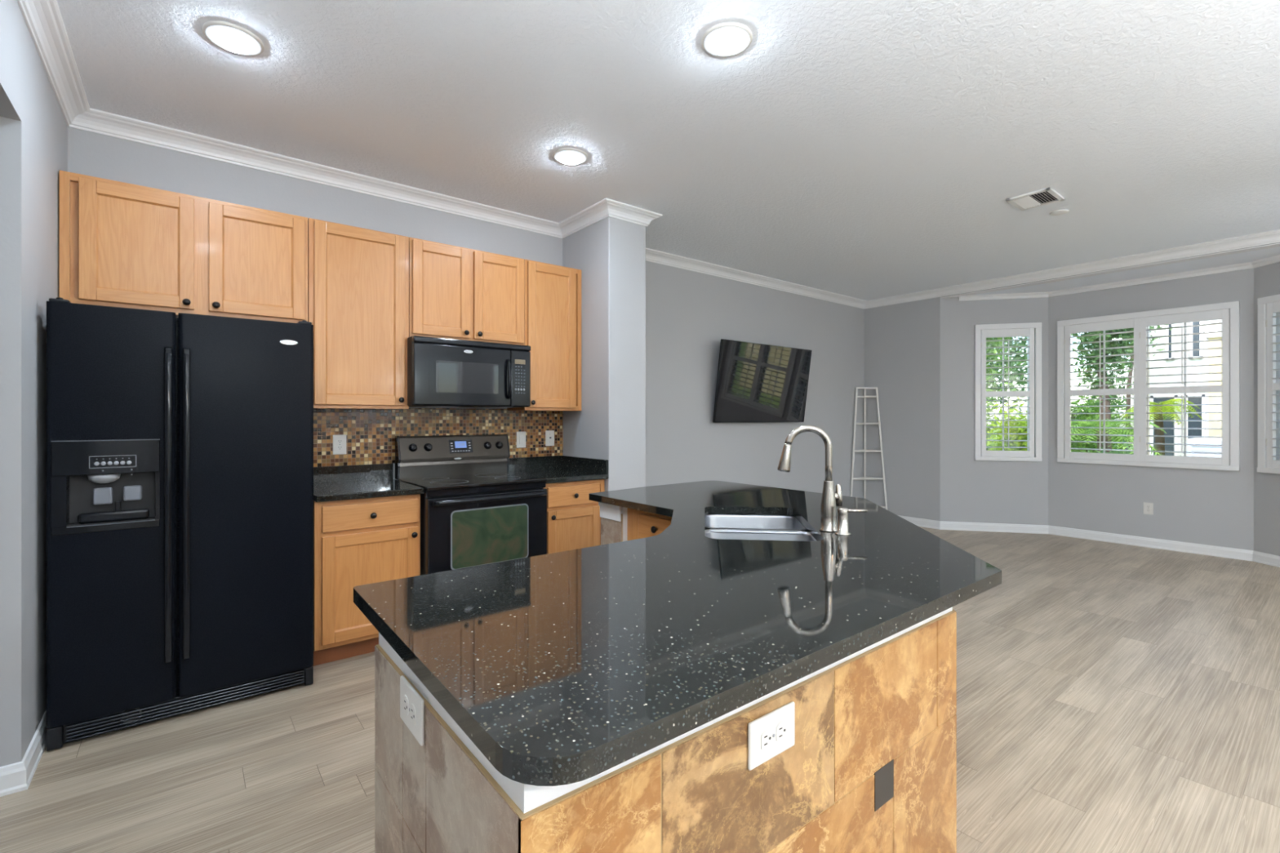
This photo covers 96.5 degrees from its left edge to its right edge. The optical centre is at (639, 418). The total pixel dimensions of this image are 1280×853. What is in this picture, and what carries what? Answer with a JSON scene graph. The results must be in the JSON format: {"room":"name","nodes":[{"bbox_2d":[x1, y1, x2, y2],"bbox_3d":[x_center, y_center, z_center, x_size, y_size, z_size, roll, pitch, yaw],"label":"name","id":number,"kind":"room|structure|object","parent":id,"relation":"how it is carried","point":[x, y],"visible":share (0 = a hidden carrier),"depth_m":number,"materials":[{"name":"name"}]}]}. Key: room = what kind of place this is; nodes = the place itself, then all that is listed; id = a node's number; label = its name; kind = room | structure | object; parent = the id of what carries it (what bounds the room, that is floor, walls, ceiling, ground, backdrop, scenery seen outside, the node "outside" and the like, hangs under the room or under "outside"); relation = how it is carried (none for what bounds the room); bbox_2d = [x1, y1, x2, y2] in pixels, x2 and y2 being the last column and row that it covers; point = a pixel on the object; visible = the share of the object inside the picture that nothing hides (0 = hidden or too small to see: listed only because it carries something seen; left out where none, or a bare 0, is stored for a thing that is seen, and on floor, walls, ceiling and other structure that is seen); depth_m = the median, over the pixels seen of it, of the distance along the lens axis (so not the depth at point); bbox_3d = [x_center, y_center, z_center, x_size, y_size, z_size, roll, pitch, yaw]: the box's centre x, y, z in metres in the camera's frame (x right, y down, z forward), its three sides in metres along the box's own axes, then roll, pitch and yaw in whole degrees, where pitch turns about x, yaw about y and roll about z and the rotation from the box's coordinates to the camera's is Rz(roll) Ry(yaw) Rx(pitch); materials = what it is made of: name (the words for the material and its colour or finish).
{"room":"kitchen","nodes":[
{"label":"kitchen","id":0,"kind":"room"},
{"bbox_2d":[0,0,67,766],"bbox_3d":[-0.673,-0.105,0.007,0.150,2.790,7.250,0,0,-39],"label":"wall","id":1,"kind":"structure","parent":0,"point":[33,127],"depth_m":2.01,"materials":[{"name":"grey paint"}]},
{"bbox_2d":[67,126,563,479],"bbox_3d":[-1.797,-0.105,3.645,2.922,2.790,0.158,0,0,-39],"label":"wall","id":2,"kind":"structure","parent":0,"point":[90,153],"depth_m":3.57,"materials":[{"name":"grey paint"}]},
{"bbox_2d":[58,170,307,323],"bbox_3d":[-2.291,-0.811,2.950,0.973,0.602,0.326,0,0,-39],"label":"upper cabinet","id":3,"kind":"object","parent":2,"relation":"attached to","point":[122,244],"visible":0.96,"depth_m":2.80,"materials":[{"name":"brown wood"}]},
{"bbox_2d":[333,435,346,454],"bbox_3d":[-1.841,0.160,3.503,0.076,0.119,0.008,0,0,-39],"label":"electrical outlet","id":4,"kind":"object","parent":2,"relation":"attached to","point":[340,442],"visible":1,"depth_m":3.50,"materials":[{"name":"white plastic"}]},
{"bbox_2d":[337,439,342,444],"bbox_3d":[-1.840,0.141,3.501,0.034,0.027,0.003,0,0,-39],"label":"receptacle","id":5,"kind":"object","parent":4,"relation":"attached to","point":[339,441],"depth_m":3.50,"materials":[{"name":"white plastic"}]},
{"bbox_2d":[337,445,342,449],"bbox_3d":[-1.840,0.179,3.501,0.034,0.027,0.003,0,0,-39],"label":"receptacle","id":6,"kind":"object","parent":4,"relation":"attached to","point":[339,447],"depth_m":3.50,"materials":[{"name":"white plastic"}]},
{"bbox_2d":[307,217,408,409],"bbox_3d":[-1.698,-0.585,3.422,0.536,1.054,0.326,0,0,-39],"label":"upper cabinet","id":7,"kind":"object","parent":2,"relation":"attached to","point":[358,277],"visible":0.95,"depth_m":3.31,"materials":[{"name":"brown wood"}]},
{"bbox_2d":[408,237,524,345],"bbox_3d":[-1.182,-0.806,3.833,0.774,0.612,0.326,0,0,-39],"label":"upper cabinet","id":8,"kind":"object","parent":2,"relation":"attached to","point":[455,292],"visible":0.91,"depth_m":3.70,"materials":[{"name":"brown wood"}]},
{"bbox_2d":[407,335,530,408],"bbox_3d":[-1.153,-0.284,3.776,0.776,0.421,0.431,0,0,-39],"label":"microwave","id":9,"kind":"object","parent":8,"relation":"attached to","point":[442,372],"visible":1,"depth_m":3.60,"materials":[{"name":"black metal"}]},
{"bbox_2d":[516,431,525,448],"bbox_3d":[-0.886,0.158,4.263,0.076,0.119,0.009,0,0,-39],"label":"light switch","id":10,"kind":"object","parent":2,"relation":"attached to","point":[521,436],"visible":1,"depth_m":4.26,"materials":[{"name":"white plastic"}]},
{"bbox_2d":[506,259,581,411],"bbox_3d":[-0.693,-0.585,4.222,0.468,1.054,0.326,0,0,-39],"label":"upper cabinet","id":11,"kind":"object","parent":2,"relation":"attached to","point":[552,292],"visible":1,"depth_m":4.12,"materials":[{"name":"brown wood"}]},
{"bbox_2d":[545,430,554,445],"bbox_3d":[-0.693,0.152,4.411,0.076,0.119,0.018,0,0,-39],"label":"light switch","id":12,"kind":"object","parent":2,"relation":"attached to","point":[549,434],"visible":1,"depth_m":4.41,"materials":[{"name":"white plastic"}]},
{"bbox_2d":[562,216,645,491],"bbox_3d":[-0.354,-0.105,4.447,0.335,2.790,0.860,0,0,-39],"label":"wall","id":13,"kind":"structure","parent":0,"point":[609,253],"depth_m":4.12,"materials":[{"name":"grey paint"}]},
{"bbox_2d":[0,526,1279,852],"bbox_3d":[1.981,1.350,2.088,10.100,0.120,7.500,0,0,-39],"label":"floor","id":14,"kind":"structure","parent":0,"point":[1112,697],"depth_m":2.27,"materials":[{"name":"wood"}]},
{"bbox_2d":[46,297,313,751],"bbox_3d":[-2.135,0.408,2.736,0.906,1.764,0.779,0,0,-39],"label":"refrigerator","id":15,"kind":"object","parent":14,"relation":"on","point":[180,451],"visible":1,"depth_m":2.41,"materials":[{"name":"black metal"}]},
{"bbox_2d":[312,493,420,666],"bbox_3d":[-1.622,0.858,3.291,0.529,0.865,0.626,0,0,-39],"label":"base cabinet","id":16,"kind":"object","parent":14,"relation":"on","point":[357,542],"visible":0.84,"depth_m":3.03,"materials":[{"name":"brown wood"}]},
{"bbox_2d":[313,463,423,502],"bbox_3d":[-1.620,0.356,3.292,0.535,0.133,0.629,0,0,-39],"label":"countertop","id":17,"kind":"structure","parent":16,"relation":"on","point":[343,482],"depth_m":3.41,"materials":[{"name":"black stone"}]},
{"bbox_2d":[395,434,546,575],"bbox_3d":[-1.068,0.701,3.649,0.762,1.178,0.685,0,0,-39],"label":"range","id":18,"kind":"object","parent":14,"relation":"on","point":[474,511],"visible":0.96,"depth_m":3.50,"materials":[{"name":"black metal"}]},
{"bbox_2d":[397,471,546,490],"bbox_3d":[-1.067,0.394,3.648,0.762,0.022,0.563,0,0,-39],"label":"cooktop","id":19,"kind":"object","parent":18,"relation":"in","point":[450,481],"depth_m":3.59,"materials":[{"name":"black glass"}]},
{"bbox_2d":[543,479,604,554],"bbox_3d":[-0.608,0.858,4.098,0.490,0.865,0.626,0,0,-39],"label":"base cabinet","id":20,"kind":"object","parent":14,"relation":"on","point":[573,520],"visible":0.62,"depth_m":3.86,"materials":[{"name":"brown wood"}]},
{"bbox_2d":[508,455,608,484],"bbox_3d":[-0.610,0.356,4.096,0.499,0.133,0.629,0,0,-39],"label":"countertop","id":21,"kind":"structure","parent":20,"relation":"on","point":[556,468],"depth_m":4.21,"materials":[{"name":"black stone"}]},
{"bbox_2d":[627,507,671,540],"bbox_3d":[0.291,0.858,2.860,0.662,0.864,0.423,0,0,-39],"label":"base cabinet","id":22,"kind":"object","parent":14,"relation":"on","point":[641,524],"visible":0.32,"depth_m":2.71,"materials":[{"name":"brown wood"}]},
{"bbox_2d":[374,502,956,852],"bbox_3d":[0.255,0.857,2.041,1.270,0.866,2.834,0,0,11],"label":"kitchen island","id":23,"kind":"object","parent":14,"relation":"on","point":[870,766],"visible":0.42,"depth_m":1.01,"materials":[{"name":"brown stone"}]},
{"bbox_2d":[400,675,424,746],"bbox_3d":[-0.396,0.503,0.988,0.008,0.076,0.119,0,0,-39],"label":"electrical outlet","id":24,"kind":"object","parent":23,"relation":"attached to","point":[411,704],"visible":1,"depth_m":0.97,"materials":[{"name":"white plastic"}]},
{"bbox_2d":[403,694,408,715],"bbox_3d":[-0.410,0.503,1.002,0.003,0.034,0.027,0,0,-39],"label":"receptacle","id":25,"kind":"object","parent":24,"relation":"attached to","point":[406,697],"depth_m":1.00,"materials":[{"name":"white plastic"}]},
{"bbox_2d":[409,703,415,724],"bbox_3d":[-0.386,0.503,0.972,0.003,0.034,0.027,0,0,-39],"label":"receptacle","id":26,"kind":"object","parent":24,"relation":"attached to","point":[412,706],"depth_m":0.97,"materials":[{"name":"white plastic"}]},
{"bbox_2d":[353,480,1001,786],"bbox_3d":[0.170,0.406,2.123,2.324,0.033,1.985,0,0,-39],"label":"island countertop","id":27,"kind":"structure","parent":23,"relation":"on","point":[568,667],"depth_m":1.11,"materials":[{"name":"black stone"}]},
{"bbox_2d":[704,513,817,541],"bbox_3d":[0.441,0.524,2.179,0.417,0.200,0.732,0,0,6],"label":"sink","id":28,"kind":"object","parent":27,"relation":"in","point":[717,526],"visible":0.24,"depth_m":2.46,"materials":[{"name":"silver metal"}]},
{"bbox_2d":[704,513,806,531],"bbox_3d":[0.462,0.524,2.365,0.417,0.200,0.358,0,0,6],"label":"basin","id":29,"kind":"object","parent":28,"relation":"in","point":[713,522],"depth_m":2.52,"materials":[{"name":"silver metal"}]},
{"bbox_2d":[704,528,817,541],"bbox_3d":[0.421,0.524,1.998,0.417,0.200,0.368,0,0,6],"label":"basin","id":30,"kind":"object","parent":28,"relation":"in","point":[725,534],"depth_m":2.16,"materials":[{"name":"silver metal"}]},
{"bbox_2d":[777,424,842,532],"bbox_3d":[0.594,0.206,1.996,0.223,0.368,0.062,0,0,6],"label":"faucet","id":31,"kind":"object","parent":27,"relation":"on","point":[830,500],"visible":1,"depth_m":1.98,"materials":[{"name":"silver metal"}]},
{"bbox_2d":[835,507,866,535],"bbox_3d":[0.711,0.346,1.927,0.104,0.088,0.052,0,0,6],"label":"soap dispenser","id":32,"kind":"object","parent":27,"relation":"on","point":[842,513],"visible":1,"depth_m":1.92,"materials":[{"name":"silver metal"}]},
{"bbox_2d":[747,701,795,770],"bbox_3d":[0.222,0.530,0.957,0.119,0.076,0.008,0,0,-39],"label":"electrical outlet","id":33,"kind":"object","parent":23,"relation":"attached to","point":[773,733],"visible":1,"depth_m":0.95,"materials":[{"name":"white plastic"}]},
{"bbox_2d":[760,728,772,750],"bbox_3d":[0.208,0.530,0.943,0.027,0.034,0.003,0,0,-39],"label":"receptacle","id":34,"kind":"object","parent":33,"relation":"attached to","point":[766,734],"depth_m":0.94,"materials":[{"name":"white plastic"}]},
{"bbox_2d":[775,720,786,742],"bbox_3d":[0.239,0.530,0.967,0.027,0.034,0.003,0,0,-39],"label":"receptacle","id":35,"kind":"object","parent":33,"relation":"attached to","point":[780,726],"depth_m":0.97,"materials":[{"name":"white plastic"}]},
{"bbox_2d":[850,386,887,510],"bbox_3d":[2.858,0.448,7.138,0.381,1.688,0.328,0,0,-39],"label":"corner shelf","id":36,"kind":"object","parent":14,"relation":"on","point":[864,451],"visible":0.79,"depth_m":7.21,"materials":[{"name":"white plastic"}]},
{"bbox_2d":[56,0,1279,300],"bbox_3d":[1.629,-1.560,1.808,9.200,0.120,7.500,0,0,-39],"label":"ceiling","id":37,"kind":"structure","parent":0,"point":[862,149],"depth_m":2.75,"materials":[{"name":"white paint"}]},
{"bbox_2d":[201,21,264,56],"bbox_3d":[-1.603,-1.486,2.254,0.200,0.027,0.200,0,0,-39],"label":"recessed light","id":38,"kind":"object","parent":37,"relation":"in","point":[231,37],"visible":1,"depth_m":2.23,"materials":[{"name":"white plastic"}]},
{"bbox_2d":[212,30,254,53],"bbox_3d":[-1.603,-1.484,2.254,0.140,0.021,0.140,0,0,-39],"label":"diffuser","id":39,"kind":"object","parent":38,"relation":"attached to","point":[237,42],"depth_m":2.24,"materials":[{"name":"white"}]},
{"bbox_2d":[552,147,587,164],"bbox_3d":[-0.398,-1.486,3.265,0.200,0.027,0.200,0,0,-39],"label":"recessed light","id":40,"kind":"object","parent":37,"relation":"in","point":[566,156],"visible":1,"depth_m":3.23,"materials":[{"name":"white plastic"}]},
{"bbox_2d":[558,152,582,164],"bbox_3d":[-0.398,-1.484,3.265,0.140,0.021,0.140,0,0,-39],"label":"diffuser","id":41,"kind":"object","parent":40,"relation":"attached to","point":[567,158],"depth_m":3.24,"materials":[{"name":"white"}]},
{"bbox_2d":[701,22,752,57],"bbox_3d":[0.344,-1.486,2.262,0.200,0.027,0.200,0,0,-39],"label":"recessed light","id":42,"kind":"object","parent":37,"relation":"in","point":[728,39],"visible":1,"depth_m":2.23,"materials":[{"name":"white plastic"}]},
{"bbox_2d":[709,31,744,54],"bbox_3d":[0.344,-1.484,2.262,0.140,0.021,0.140,0,0,-39],"label":"diffuser","id":43,"kind":"object","parent":42,"relation":"attached to","point":[721,42],"depth_m":2.24,"materials":[{"name":"white"}]},
{"bbox_2d":[1005,186,1065,210],"bbox_3d":[2.699,-1.493,3.899,0.310,0.014,0.260,0,0,-39],"label":"ceiling vent","id":44,"kind":"object","parent":37,"relation":"in","point":[1046,196],"visible":1,"depth_m":3.89,"materials":[{"name":"white metal"}]},
{"bbox_2d":[1048,208,1068,215],"bbox_3d":[3.046,-1.495,4.153,0.116,0.010,0.116,0,0,-39],"label":"cover plate","id":45,"kind":"object","parent":37,"relation":"attached to","point":[1058,212],"visible":1,"depth_m":4.14,"materials":[{"name":"white paint"}]},
{"bbox_2d":[645,260,864,497],"bbox_3d":[1.265,-0.105,6.190,4.370,2.790,0.150,0,0,-39],"label":"wall","id":46,"kind":"structure","parent":0,"point":[688,313],"depth_m":5.86,"materials":[{"name":"grey paint"}]},
{"bbox_2d":[0,515,1279,796],"bbox_3d":[1.893,1.242,2.005,9.660,0.095,7.180,0,0,-39],"label":"baseboard","id":47,"kind":"structure","parent":46,"relation":"attached to","point":[1198,548],"depth_m":5.48,"materials":[{"name":"white paint"}]},
{"bbox_2d":[712,338,811,422],"bbox_3d":[1.296,-0.362,5.999,1.440,0.805,0.186,0,0,-39],"label":"television","id":48,"kind":"object","parent":46,"relation":"attached to","point":[756,382],"visible":1,"depth_m":5.91,"materials":[{"name":"black plastic"}]},
{"bbox_2d":[940,297,1048,524],"bbox_3d":[4.085,-0.085,6.590,1.177,2.750,0.150,0,0,14],"label":"wall","id":49,"kind":"structure","parent":0,"point":[972,491],"depth_m":6.58,"materials":[{"name":"grey paint"}]},
{"bbox_2d":[1000,336,1028,457],"bbox_3d":[4.190,-0.291,6.560,0.577,1.471,0.140,0,0,14],"label":"window","id":50,"kind":"structure","parent":49,"relation":"in","point":[1027,336],"depth_m":6.57,"materials":[{"name":"white paint"}]},
{"bbox_2d":[974,322,1042,461],"bbox_3d":[4.172,-0.297,6.482,0.673,1.555,0.076,0,0,14],"label":"plantation shutter","id":51,"kind":"object","parent":50,"relation":"attached to","point":[983,331],"visible":1,"depth_m":6.47,"materials":[{"name":"white paint"}]},
{"bbox_2d":[864,242,1279,520],"bbox_3d":[5.199,-0.105,4.637,0.150,2.790,7.180,0,0,-39],"label":"wall","id":52,"kind":"structure","parent":0,"point":[902,340],"depth_m":6.96,"materials":[{"name":"grey paint"}]},
{"bbox_2d":[940,243,1279,297],"bbox_3d":[4.577,-1.407,5.395,0.121,0.006,3.318,0,0,-39],"label":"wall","id":53,"kind":"structure","parent":52,"relation":"attached to","point":[1277,245],"depth_m":5.36,"materials":[{"name":"white paint"}]},
{"bbox_2d":[17,0,1279,309],"bbox_3d":[2.274,-1.458,2.308,7.327,0.083,7.180,0,0,-39],"label":"crown molding","id":54,"kind":"structure","parent":53,"relation":"attached to","point":[43,20],"depth_m":3.72,"materials":[{"name":"white paint"}]},
{"bbox_2d":[958,254,1279,301],"bbox_3d":[4.827,-1.384,5.594,0.599,0.052,3.008,0,0,-39],"label":"crown molding","id":55,"kind":"structure","parent":53,"relation":"attached to","point":[1276,259],"depth_m":5.81,"materials":[{"name":"white paint"}]},
{"bbox_2d":[972,246,1279,295],"bbox_3d":[4.976,-1.515,5.751,0.950,0.210,3.800,0,0,-39],"label":"ceiling","id":56,"kind":"structure","parent":0,"point":[1250,256],"depth_m":5.51,"materials":[{"name":"white paint"}]},
{"bbox_2d":[1048,268,1253,551],"bbox_3d":[5.120,-0.085,5.828,0.150,2.750,1.572,0,0,-39],"label":"wall","id":57,"kind":"structure","parent":0,"point":[1209,507],"depth_m":5.67,"materials":[{"name":"grey paint"}]},
{"bbox_2d":[1143,502,1153,515],"bbox_3d":[5.098,0.902,5.728,0.008,0.119,0.076,0,0,-39],"label":"electrical outlet","id":58,"kind":"object","parent":57,"relation":"attached to","point":[1148,507],"visible":1,"depth_m":5.73,"materials":[{"name":"white plastic"}]},
{"bbox_2d":[1070,308,1230,465],"bbox_3d":[5.117,-0.291,5.824,0.140,1.471,1.298,0,0,-39],"label":"window","id":59,"kind":"structure","parent":57,"relation":"in","point":[1184,324],"depth_m":5.79,"materials":[{"name":"white paint"}]},
{"bbox_2d":[1057,301,1239,471],"bbox_3d":[5.054,-0.297,5.774,0.076,1.555,1.394,0,0,-39],"label":"plantation shutter","id":60,"kind":"object","parent":59,"relation":"attached to","point":[1229,388],"visible":1,"depth_m":5.69,"materials":[{"name":"white paint"}]},
{"bbox_2d":[1253,262,1279,555],"bbox_3d":[5.631,-0.085,4.648,0.150,2.750,1.177,0,0,-1],"label":"wall","id":61,"kind":"structure","parent":0,"point":[1266,277],"depth_m":5.09,"materials":[{"name":"grey paint"}]},
{"bbox_2d":[1275,311,1279,460],"bbox_3d":[5.625,-0.291,4.772,0.140,1.471,0.584,0,0,-1],"label":"window","id":62,"kind":"structure","parent":61,"relation":"attached to","point":[1277,319],"depth_m":5.04,"materials":[{"name":"white paint"}]},
{"bbox_2d":[1257,293,1279,474],"bbox_3d":[5.545,-0.297,4.771,0.076,1.555,0.680,0,0,-1],"label":"plantation shutter","id":63,"kind":"object","parent":62,"relation":"attached to","point":[1268,306],"visible":1,"depth_m":5.04,"materials":[{"name":"white paint"}]},
{"label":"outside","id":64,"kind":"structure","parent":0,"visible":0},
{"bbox_2d":[988,428,1133,453],"bbox_3d":[17.244,1.545,26.507,120.000,0.190,100.000,0,0,-39],"label":"ground","id":65,"kind":"structure","parent":64,"point":[991,428],"depth_m":41.77,"materials":[{"name":"green plant"}]},
{"bbox_2d":[986,397,999,450],"bbox_3d":[5.893,0.540,10.126,1.032,2.055,1.199,0,0,-7],"label":"shrub","id":66,"kind":"object","parent":65,"relation":"on","point":[988,429],"visible":0.02,"depth_m":9.92,"materials":[{"name":"green plant"}]},
{"bbox_2d":[986,337,1022,417],"bbox_3d":[6.625,-1.717,11.826,2.248,6.417,2.872,0,0,-4],"label":"broadleaf tree","id":67,"kind":"object","parent":65,"relation":"on","point":[992,371],"visible":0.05,"depth_m":11.44,"materials":[{"name":"green plant"}]},
{"bbox_2d":[986,336,1026,424],"bbox_3d":[10.726,-1.916,18.549,5.547,8.471,5.400,0,0,-27],"label":"broadleaf tree","id":68,"kind":"object","parent":65,"relation":"on","point":[1017,357],"visible":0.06,"depth_m":17.62,"materials":[{"name":"green plant"}]},
{"bbox_2d":[986,396,1026,450],"bbox_3d":[5.616,0.570,8.629,0.983,1.909,1.001,0,0,29],"label":"shrub","id":69,"kind":"object","parent":65,"relation":"on","point":[1022,424],"visible":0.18,"depth_m":8.41,"materials":[{"name":"green plant"}]},
{"bbox_2d":[1071,382,1133,453],"bbox_3d":[9.909,0.402,12.611,1.688,2.421,2.072,0,0,-7],"label":"shrub","id":70,"kind":"object","parent":65,"relation":"on","point":[1095,409],"visible":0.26,"depth_m":12.37,"materials":[{"name":"green plant"}]},
{"bbox_2d":[1087,435,1133,453],"bbox_3d":[6.517,0.864,7.843,0.726,1.258,0.854,0,0,-39],"label":"shrub","id":71,"kind":"object","parent":65,"relation":"on","point":[1127,446],"visible":0.02,"depth_m":7.87,"materials":[{"name":"green plant"}]},
{"bbox_2d":[1071,417,1166,455],"bbox_3d":[7.489,0.746,9.237,1.634,1.499,1.678,0,0,-39],"label":"palm tree","id":72,"kind":"object","parent":65,"relation":"on","point":[1088,424],"visible":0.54,"depth_m":9.05,"materials":[{"name":"green plant"}]},
{"bbox_2d":[1071,325,1172,453],"bbox_3d":[8.846,-1.347,10.838,1.459,5.680,1.623,0,0,-16],"label":"broadleaf tree","id":73,"kind":"object","parent":65,"relation":"on","point":[1131,335],"visible":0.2,"depth_m":10.75,"materials":[{"name":"green plant"}]},
{"bbox_2d":[1112,324,1167,453],"bbox_3d":[13.187,-2.371,15.575,2.354,7.726,2.322,0,0,-17],"label":"broadleaf tree","id":74,"kind":"object","parent":65,"relation":"on","point":[1130,374],"visible":0.02,"depth_m":15.39,"materials":[{"name":"green plant"}]},
{"bbox_2d":[1120,398,1204,455],"bbox_3d":[11.992,0.521,13.184,1.495,1.946,1.481,0,0,-39],"label":"palm tree","id":75,"kind":"object","parent":65,"relation":"on","point":[1153,408],"visible":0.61,"depth_m":13.14,"materials":[{"name":"green plant"}]},
{"bbox_2d":[1133,319,1222,456],"bbox_3d":[19.749,-1.060,16.135,7.200,5.300,7.850,0,0,-39],"label":"neighbouring house","id":76,"kind":"structure","parent":65,"relation":"on","point":[1201,424],"depth_m":16.16,"materials":[{"name":"paint"}]},
{"bbox_2d":[1205,336,1222,438],"bbox_3d":[14.800,-0.035,9.097,3.590,3.250,7.880,0,0,-39],"label":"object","id":77,"kind":"object","parent":65,"relation":"on","point":[1212,400],"visible":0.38,"depth_m":10.99,"materials":[{"name":"beige paint"}]},
{"bbox_3d":[12.432,1.450,9.832,12.100,0.020,3.900,0,0,-39],"label":"path","id":78,"kind":"object","parent":65,"relation":"on","visible":0},
{"bbox_2d":[1186,437,1222,457],"bbox_3d":[10.627,0.905,10.523,0.665,1.070,0.730,0,0,-39],"label":"utility box","id":79,"kind":"object","parent":78,"relation":"on","point":[1217,449],"visible":0.21,"depth_m":10.43,"materials":[{"name":"grey"}]},
{"bbox_2d":[1191,445,1222,457],"bbox_3d":[10.372,0.890,10.320,0.015,0.840,0.590,0,0,-39],"label":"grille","id":80,"kind":"object","parent":79,"relation":"attached to","point":[1217,449],"depth_m":10.39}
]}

